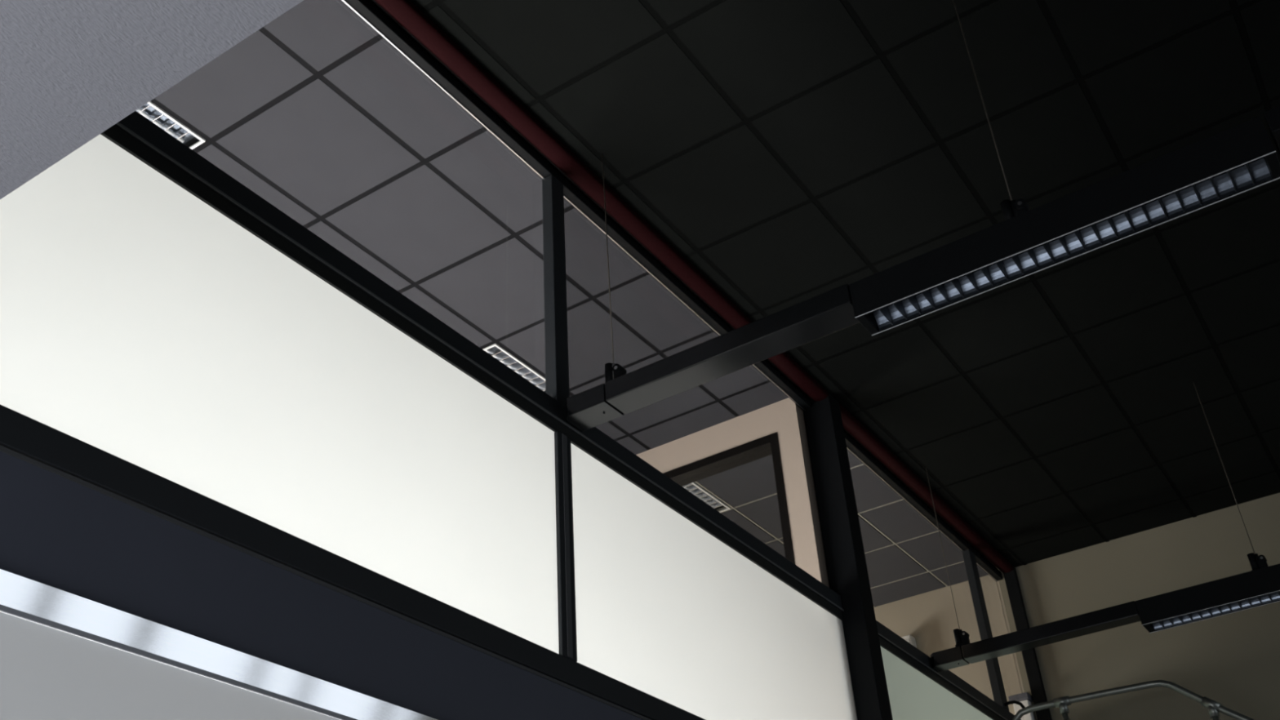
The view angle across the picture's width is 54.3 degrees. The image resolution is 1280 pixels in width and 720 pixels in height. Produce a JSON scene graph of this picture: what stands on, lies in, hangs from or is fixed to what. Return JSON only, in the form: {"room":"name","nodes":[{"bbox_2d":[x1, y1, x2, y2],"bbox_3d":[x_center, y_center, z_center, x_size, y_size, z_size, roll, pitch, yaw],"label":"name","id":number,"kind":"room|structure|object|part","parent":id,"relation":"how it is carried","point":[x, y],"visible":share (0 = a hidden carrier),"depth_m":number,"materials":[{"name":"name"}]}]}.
{"room":"office","nodes":[
{"label":"office","id":0,"kind":"room"},
{"bbox_2d":[0,0,303,199],"bbox_3d":[0.453,-1.695,0.254,6.300,0.150,2.186,-22,-38,26],"label":"ceiling","id":1,"kind":"structure","parent":0,"point":[71,71],"depth_m":1.86,"materials":[{"name":"grey paint"}]},
{"bbox_2d":[151,0,1279,607],"bbox_3d":[0.306,-1.402,4.575,10.500,0.152,11.630,-22,-38,26],"label":"ceiling","id":2,"kind":"structure","parent":0,"point":[792,153],"depth_m":5.51,"materials":[{"name":"black tile"}]},
{"bbox_2d":[135,101,205,149],"bbox_3d":[-2.139,-0.929,4.943,0.561,0.054,0.575,-22,-38,26],"label":"recessed light","id":3,"kind":"object","parent":2,"relation":"in","point":[149,110],"visible":0.15,"depth_m":4.96,"materials":[{"name":"white metal"}]},
{"bbox_3d":[-2.122,-0.912,4.963,0.527,0.038,0.014,-22,-38,26],"label":"louvre blade","id":4,"kind":"part","parent":3,"relation":"part of","materials":[{"name":"silver metal"}]},
{"bbox_3d":[-2.088,-0.885,5.006,0.527,0.038,0.014,-22,-38,26],"label":"louvre blade","id":5,"kind":"part","parent":3,"relation":"part of","materials":[{"name":"silver metal"}]},
{"bbox_3d":[-2.054,-0.859,5.050,0.527,0.038,0.014,-22,-38,26],"label":"louvre blade","id":6,"kind":"part","parent":3,"relation":"part of","materials":[{"name":"silver metal"}]},
{"bbox_3d":[-2.021,-0.832,5.093,0.527,0.038,0.014,-22,-38,26],"label":"louvre blade","id":7,"kind":"part","parent":3,"relation":"part of","materials":[{"name":"silver metal"}]},
{"bbox_2d":[482,343,545,391],"bbox_3d":[-0.809,0.121,6.660,0.561,0.054,0.575,-22,-38,26],"label":"recessed light","id":8,"kind":"object","parent":2,"relation":"in","point":[495,350],"visible":0.18,"depth_m":6.52,"materials":[{"name":"white metal"}]},
{"bbox_3d":[-0.927,0.031,6.505,0.527,0.038,0.014,-22,-38,26],"label":"louvre blade","id":9,"kind":"part","parent":8,"relation":"part of","materials":[{"name":"silver metal"}]},
{"bbox_3d":[-0.893,0.057,6.549,0.527,0.038,0.014,-22,-38,26],"label":"louvre blade","id":10,"kind":"part","parent":8,"relation":"part of","materials":[{"name":"silver metal"}]},
{"bbox_3d":[-0.859,0.084,6.592,0.527,0.038,0.014,-22,-38,26],"label":"louvre blade","id":11,"kind":"part","parent":8,"relation":"part of","materials":[{"name":"silver metal"}]},
{"bbox_3d":[-0.825,0.111,6.636,0.527,0.038,0.014,-22,-38,26],"label":"louvre blade","id":12,"kind":"part","parent":8,"relation":"part of","materials":[{"name":"silver metal"}]},
{"bbox_3d":[-0.792,0.137,6.679,0.527,0.038,0.014,-22,-38,26],"label":"louvre blade","id":13,"kind":"part","parent":8,"relation":"part of","materials":[{"name":"silver metal"}]},
{"bbox_3d":[-0.758,0.164,6.723,0.527,0.038,0.014,-22,-38,26],"label":"louvre blade","id":14,"kind":"part","parent":8,"relation":"part of","materials":[{"name":"silver metal"}]},
{"bbox_3d":[-0.724,0.191,6.766,0.527,0.038,0.014,-22,-38,26],"label":"louvre blade","id":15,"kind":"part","parent":8,"relation":"part of","materials":[{"name":"silver metal"}]},
{"bbox_3d":[-0.690,0.217,6.810,0.527,0.038,0.014,-22,-38,26],"label":"louvre blade","id":16,"kind":"part","parent":8,"relation":"part of","materials":[{"name":"silver metal"}]},
{"bbox_2d":[601,154,626,382],"bbox_3d":[-0.126,-0.377,4.885,0.085,1.162,0.048,-22,-38,26],"label":"hanger","id":17,"kind":"object","parent":2,"relation":"hanging from","point":[612,371],"visible":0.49,"depth_m":4.62,"materials":[{"name":"grey metal"}]},
{"bbox_3d":[-0.076,0.038,4.593,0.034,0.034,0.046,-22,-38,26],"label":"clamp knob","id":18,"kind":"part","parent":17,"relation":"part of","materials":[{"name":"black metal"}]},
{"bbox_2d":[565,106,1279,431],"bbox_3d":[2.032,-0.736,3.437,5.498,0.082,0.127,-22,-38,26],"label":"rail","id":19,"kind":"object","parent":17,"relation":"hanging from","point":[832,311],"visible":0.91,"depth_m":4.31,"materials":[{"name":"black metal"}]},
{"bbox_3d":[-0.176,0.176,4.590,0.193,0.079,0.127,-22,-38,26],"label":"rail","id":20,"kind":"part","parent":19,"relation":"part of","materials":[{"name":"black metal"}]},
{"bbox_2d":[848,116,1279,335],"bbox_3d":[1.264,-0.386,3.831,1.290,0.134,0.132,-22,-38,26],"label":"lamp","id":21,"kind":"object","parent":19,"relation":"hanging from","point":[1242,157],"visible":1,"depth_m":3.78,"materials":[{"name":"black metal"}]},
{"bbox_3d":[0.796,-0.160,4.060,0.009,0.051,0.110,-22,-38,26],"label":"louvre blade","id":22,"kind":"part","parent":21,"relation":"part of","materials":[{"name":"silver metal"}]},
{"bbox_3d":[0.837,-0.177,4.038,0.009,0.051,0.110,-22,-38,26],"label":"louvre blade","id":23,"kind":"part","parent":21,"relation":"part of","materials":[{"name":"silver metal"}]},
{"bbox_3d":[0.878,-0.194,4.017,0.009,0.051,0.110,-22,-38,26],"label":"louvre blade","id":24,"kind":"part","parent":21,"relation":"part of","materials":[{"name":"silver metal"}]},
{"bbox_3d":[0.919,-0.211,3.996,0.009,0.051,0.110,-22,-38,26],"label":"louvre blade","id":25,"kind":"part","parent":21,"relation":"part of","materials":[{"name":"silver metal"}]},
{"bbox_3d":[0.960,-0.228,3.974,0.009,0.051,0.110,-22,-38,26],"label":"louvre blade","id":26,"kind":"part","parent":21,"relation":"part of","materials":[{"name":"silver metal"}]},
{"bbox_3d":[1.001,-0.245,3.953,0.009,0.051,0.110,-22,-38,26],"label":"louvre blade","id":27,"kind":"part","parent":21,"relation":"part of","materials":[{"name":"silver metal"}]},
{"bbox_3d":[1.042,-0.262,3.932,0.009,0.051,0.110,-22,-38,26],"label":"louvre blade","id":28,"kind":"part","parent":21,"relation":"part of","materials":[{"name":"silver metal"}]},
{"bbox_3d":[1.083,-0.279,3.910,0.009,0.051,0.110,-22,-38,26],"label":"louvre blade","id":29,"kind":"part","parent":21,"relation":"part of","materials":[{"name":"silver metal"}]},
{"bbox_3d":[1.124,-0.296,3.889,0.009,0.051,0.110,-22,-38,26],"label":"louvre blade","id":30,"kind":"part","parent":21,"relation":"part of","materials":[{"name":"silver metal"}]},
{"bbox_3d":[1.165,-0.313,3.867,0.009,0.051,0.110,-22,-38,26],"label":"louvre blade","id":31,"kind":"part","parent":21,"relation":"part of","materials":[{"name":"silver metal"}]},
{"bbox_3d":[1.206,-0.330,3.846,0.009,0.051,0.110,-22,-38,26],"label":"louvre blade","id":32,"kind":"part","parent":21,"relation":"part of","materials":[{"name":"silver metal"}]},
{"bbox_3d":[1.247,-0.346,3.825,0.009,0.051,0.110,-22,-38,26],"label":"louvre blade","id":33,"kind":"part","parent":21,"relation":"part of","materials":[{"name":"silver metal"}]},
{"bbox_3d":[1.288,-0.363,3.803,0.009,0.051,0.110,-22,-38,26],"label":"louvre blade","id":34,"kind":"part","parent":21,"relation":"part of","materials":[{"name":"silver metal"}]},
{"bbox_3d":[1.303,-0.303,3.841,1.290,0.002,0.003,-22,-38,26],"label":"edge trim","id":35,"kind":"part","parent":21,"relation":"part of","materials":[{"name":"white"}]},
{"bbox_3d":[1.329,-0.380,3.782,0.009,0.051,0.110,-22,-38,26],"label":"louvre blade","id":36,"kind":"part","parent":21,"relation":"part of","materials":[{"name":"silver metal"}]},
{"bbox_3d":[1.370,-0.397,3.760,0.009,0.051,0.110,-22,-38,26],"label":"louvre blade","id":37,"kind":"part","parent":21,"relation":"part of","materials":[{"name":"silver metal"}]},
{"bbox_3d":[1.411,-0.414,3.739,0.009,0.051,0.110,-22,-38,26],"label":"louvre blade","id":38,"kind":"part","parent":21,"relation":"part of","materials":[{"name":"silver metal"}]},
{"bbox_3d":[1.452,-0.431,3.718,0.009,0.051,0.110,-22,-38,26],"label":"louvre blade","id":39,"kind":"part","parent":21,"relation":"part of","materials":[{"name":"silver metal"}]},
{"bbox_3d":[1.492,-0.448,3.696,0.009,0.051,0.110,-22,-38,26],"label":"louvre blade","id":40,"kind":"part","parent":21,"relation":"part of","materials":[{"name":"silver metal"}]},
{"bbox_3d":[1.534,-0.465,3.675,0.009,0.051,0.110,-22,-38,26],"label":"louvre blade","id":41,"kind":"part","parent":21,"relation":"part of","materials":[{"name":"silver metal"}]},
{"bbox_3d":[1.574,-0.482,3.654,0.009,0.051,0.110,-22,-38,26],"label":"louvre blade","id":42,"kind":"part","parent":21,"relation":"part of","materials":[{"name":"silver metal"}]},
{"bbox_3d":[1.615,-0.499,3.632,0.009,0.051,0.110,-22,-38,26],"label":"louvre blade","id":43,"kind":"part","parent":21,"relation":"part of","materials":[{"name":"silver metal"}]},
{"bbox_3d":[1.656,-0.516,3.611,0.009,0.051,0.110,-22,-38,26],"label":"louvre blade","id":44,"kind":"part","parent":21,"relation":"part of","materials":[{"name":"silver metal"}]},
{"bbox_3d":[1.697,-0.533,3.590,0.009,0.051,0.110,-22,-38,26],"label":"louvre blade","id":45,"kind":"part","parent":21,"relation":"part of","materials":[{"name":"silver metal"}]},
{"bbox_3d":[1.738,-0.550,3.568,0.009,0.051,0.110,-22,-38,26],"label":"louvre blade","id":46,"kind":"part","parent":21,"relation":"part of","materials":[{"name":"silver metal"}]},
{"bbox_2d":[682,481,730,512],"bbox_3d":[0.189,0.908,7.947,0.561,0.054,0.575,-22,-38,26],"label":"recessed light","id":47,"kind":"object","parent":2,"relation":"in","point":[695,489],"visible":0.16,"depth_m":7.88,"materials":[{"name":"white metal"}]},
{"bbox_3d":[0.139,0.871,7.880,0.527,0.038,0.014,-22,-38,26],"label":"louvre blade","id":48,"kind":"part","parent":47,"relation":"part of","materials":[{"name":"silver metal"}]},
{"bbox_3d":[0.172,0.898,7.923,0.527,0.038,0.014,-22,-38,26],"label":"louvre blade","id":49,"kind":"part","parent":47,"relation":"part of","materials":[{"name":"silver metal"}]},
{"bbox_3d":[0.206,0.924,7.967,0.527,0.038,0.014,-22,-38,26],"label":"louvre blade","id":50,"kind":"part","parent":47,"relation":"part of","materials":[{"name":"silver metal"}]},
{"bbox_3d":[0.240,0.951,8.011,0.527,0.038,0.014,-22,-38,26],"label":"louvre blade","id":51,"kind":"part","parent":47,"relation":"part of","materials":[{"name":"silver metal"}]},
{"bbox_3d":[0.274,0.978,8.054,0.527,0.038,0.014,-22,-38,26],"label":"louvre blade","id":52,"kind":"part","parent":47,"relation":"part of","materials":[{"name":"silver metal"}]},
{"bbox_3d":[0.307,1.004,8.098,0.527,0.038,0.014,-22,-38,26],"label":"louvre blade","id":53,"kind":"part","parent":47,"relation":"part of","materials":[{"name":"silver metal"}]},
{"bbox_2d":[925,467,969,647],"bbox_3d":[1.797,1.147,7.378,0.085,1.162,0.048,-22,-38,26],"label":"hanger","id":54,"kind":"object","parent":2,"relation":"hanging from","point":[962,637],"visible":0.92,"depth_m":7.10,"materials":[{"name":"grey metal"}]},
{"bbox_3d":[1.847,1.562,7.086,0.034,0.034,0.046,-22,-38,26],"label":"clamp knob","id":55,"kind":"part","parent":54,"relation":"part of","materials":[{"name":"black metal"}]},
{"bbox_2d":[929,600,1140,671],"bbox_3d":[3.961,0.786,5.927,5.498,0.082,0.110,-22,-38,26],"label":"rail","id":56,"kind":"object","parent":54,"relation":"hanging from","point":[1126,613],"visible":0.91,"depth_m":6.82,"materials":[{"name":"black metal"}]},
{"bbox_3d":[1.753,1.699,7.080,0.193,0.079,0.110,-22,-38,26],"label":"rail","id":57,"kind":"part","parent":56,"relation":"part of","materials":[{"name":"black metal"}]},
{"bbox_2d":[1134,563,1279,633],"bbox_3d":[3.200,1.142,6.331,1.290,0.134,0.155,-22,-38,26],"label":"lamp","id":58,"kind":"object","parent":56,"relation":"hanging from","point":[1259,587],"visible":1,"depth_m":6.42,"materials":[{"name":"black metal"}]},
{"bbox_3d":[3.162,1.164,6.240,1.290,0.002,0.003,-22,-38,26],"label":"edge trim","id":59,"kind":"part","parent":58,"relation":"part of","materials":[{"name":"white"}]},
{"bbox_3d":[3.246,1.230,6.348,1.290,0.002,0.003,-22,-38,26],"label":"edge trim","id":60,"kind":"part","parent":58,"relation":"part of","materials":[{"name":"white"}]},
{"bbox_2d":[952,0,1030,220],"bbox_3d":[1.155,-0.899,4.224,0.085,1.166,0.048,-22,-38,26],"label":"hanger","id":61,"kind":"object","parent":2,"relation":"hanging from","point":[1012,208],"visible":0.51,"depth_m":3.95,"materials":[{"name":"grey metal"}]},
{"bbox_3d":[1.205,-0.482,3.932,0.034,0.034,0.046,-22,-38,26],"label":"clamp knob","id":62,"kind":"part","parent":61,"relation":"part of","materials":[{"name":"black metal"}]},
{"bbox_2d":[1192,382,1268,570],"bbox_3d":[3.147,0.607,6.697,0.085,1.166,0.048,-22,-38,26],"label":"hanger","id":63,"kind":"object","parent":2,"relation":"hanging from","point":[1256,562],"visible":0.7,"depth_m":6.42,"materials":[{"name":"grey metal"}]},
{"bbox_3d":[3.197,1.024,6.404,0.034,0.034,0.046,-22,-38,26],"label":"clamp knob","id":64,"kind":"part","parent":63,"relation":"part of","materials":[{"name":"black metal"}]},
{"bbox_2d":[635,397,829,587],"bbox_3d":[-0.705,2.931,6.521,4.143,4.800,0.115,-22,-38,26],"label":"wall","id":65,"kind":"structure","parent":0,"point":[784,417],"depth_m":6.83,"materials":[{"name":"beige paint"}]},
{"bbox_2d":[663,431,795,564],"bbox_3d":[0.297,1.187,6.810,1.264,1.314,0.127,-22,-38,26],"label":"window","id":66,"kind":"structure","parent":65,"relation":"in","point":[768,445],"depth_m":6.95,"materials":[{"name":"black metal"}]},
{"bbox_2d":[873,492,1279,719],"bbox_3d":[3.690,3.178,7.429,10.500,4.900,0.150,-22,-38,26],"label":"wall","id":67,"kind":"structure","parent":0,"point":[1232,660],"depth_m":8.44,"materials":[{"name":"beige paint"}]},
{"bbox_2d":[901,635,916,647],"bbox_3d":[1.981,2.190,9.177,0.115,0.305,0.105,-22,-38,26],"label":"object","id":68,"kind":"structure","parent":67,"relation":"attached to","point":[908,638],"depth_m":9.20,"materials":[{"name":"white paint"}]},
{"bbox_2d":[1008,692,1035,719],"bbox_3d":[2.628,2.414,8.536,0.135,0.232,0.109,-22,-38,26],"label":"alarm box","id":69,"kind":"object","parent":67,"relation":"attached to","point":[1026,699],"visible":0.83,"depth_m":8.53,"materials":[{"name":"white plastic"}]},
{"bbox_3d":[2.636,2.436,8.530,0.108,0.188,0.089,-22,-38,26],"label":"casing","id":70,"kind":"part","parent":69,"relation":"part of","materials":[{"name":"white plastic"}]},
{"bbox_3d":[0.582,2.695,1.857,10.500,0.100,11.630,-22,-38,26],"label":"floor","id":71,"kind":"structure","parent":0,"visible":0},
{"bbox_2d":[0,0,1020,719],"bbox_3d":[0.216,1.547,4.526,0.066,4.798,9.233,-22,-38,26],"label":"wall","id":72,"kind":"structure","parent":71,"relation":"on","point":[245,474],"depth_m":3.44,"materials":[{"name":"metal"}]},
{"bbox_3d":[-0.550,1.947,2.717,0.008,2.222,6.155,-22,-38,26],"label":"panel","id":73,"kind":"part","parent":72,"relation":"part of","materials":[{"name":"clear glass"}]},
{"bbox_3d":[-1.328,-0.204,2.954,0.008,0.857,3.769,-22,-38,26],"label":"frosted panel","id":74,"kind":"part","parent":72,"relation":"part of","materials":[{"name":"white glass"}]},
{"bbox_3d":[-0.638,0.702,3.546,0.026,0.085,6.155,-22,-38,26],"label":"rail","id":75,"kind":"part","parent":72,"relation":"part of","materials":[{"name":"black metal"}]},
{"bbox_3d":[-0.703,-0.107,4.091,0.052,0.082,6.155,-22,-38,26],"label":"rail","id":76,"kind":"part","parent":72,"relation":"part of","materials":[{"name":"black metal"}]},
{"bbox_3d":[-0.769,-1.090,4.744,0.052,0.059,6.155,-22,-38,26],"label":"head rail","id":77,"kind":"part","parent":72,"relation":"part of","materials":[{"name":"black metal"}]},
{"bbox_2d":[374,0,828,401],"bbox_3d":[-0.312,-0.828,5.205,0.090,0.035,4.765,-22,-38,26],"label":"beam","id":78,"kind":"structure","parent":72,"relation":"attached to","point":[405,12],"depth_m":5.21,"materials":[{"name":"red metal"}]},
{"bbox_3d":[0.392,1.153,5.174,0.008,0.857,2.315,-22,-38,26],"label":"frosted panel","id":79,"kind":"part","parent":72,"relation":"part of","materials":[{"name":"white glass"}]},
{"bbox_3d":[1.815,0.949,8.079,0.052,0.059,2.928,-22,-38,26],"label":"head rail","id":80,"kind":"part","parent":72,"relation":"part of","materials":[{"name":"black metal"}]},
{"bbox_2d":[839,403,1013,573],"bbox_3d":[1.877,0.898,8.030,0.090,0.035,2.882,-22,-38,26],"label":"beam","id":81,"kind":"structure","parent":72,"relation":"attached to","point":[850,423],"depth_m":7.86,"materials":[{"name":"metal"}]},
{"bbox_3d":[1.728,2.207,6.898,0.008,0.857,2.251,-22,-38,26],"label":"frosted panel","id":82,"kind":"part","parent":72,"relation":"part of","materials":[{"name":"white glass"}]},
{"bbox_3d":[1.881,1.932,7.427,0.052,0.082,2.928,-22,-38,26],"label":"rail","id":83,"kind":"part","parent":72,"relation":"part of","materials":[{"name":"black metal"}]},
{"bbox_2d":[1004,700,1025,708],"bbox_3d":[2.409,2.226,8.007,0.133,0.079,0.027,-14,-35,15],"label":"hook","id":84,"kind":"object","parent":72,"relation":"attached to","point":[1007,703],"visible":0.76,"depth_m":8.01,"materials":[{"name":"black metal"}]},
{"bbox_2d":[803,392,893,719],"bbox_3d":[1.145,2.233,5.655,0.166,4.798,0.141,-22,-38,26],"label":"steel post","id":85,"kind":"object","parent":71,"relation":"on","point":[842,537],"visible":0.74,"depth_m":6.41,"materials":[{"name":"black metal"}]},
{"bbox_2d":[1003,566,1052,719],"bbox_3d":[2.821,3.515,7.757,0.085,4.798,0.045,-22,-38,26],"label":"steel post","id":86,"kind":"object","parent":71,"relation":"on","point":[1029,656],"visible":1,"depth_m":8.71,"materials":[{"name":"black metal"}]},
{"bbox_2d":[1012,680,1254,719],"bbox_3d":[3.035,3.366,6.410,1.615,3.535,0.056,-22,-38,26],"label":"frame","id":87,"kind":"object","parent":71,"relation":"on","point":[1214,707],"visible":1,"depth_m":7.36,"materials":[{"name":"grey metal"}]}
]}

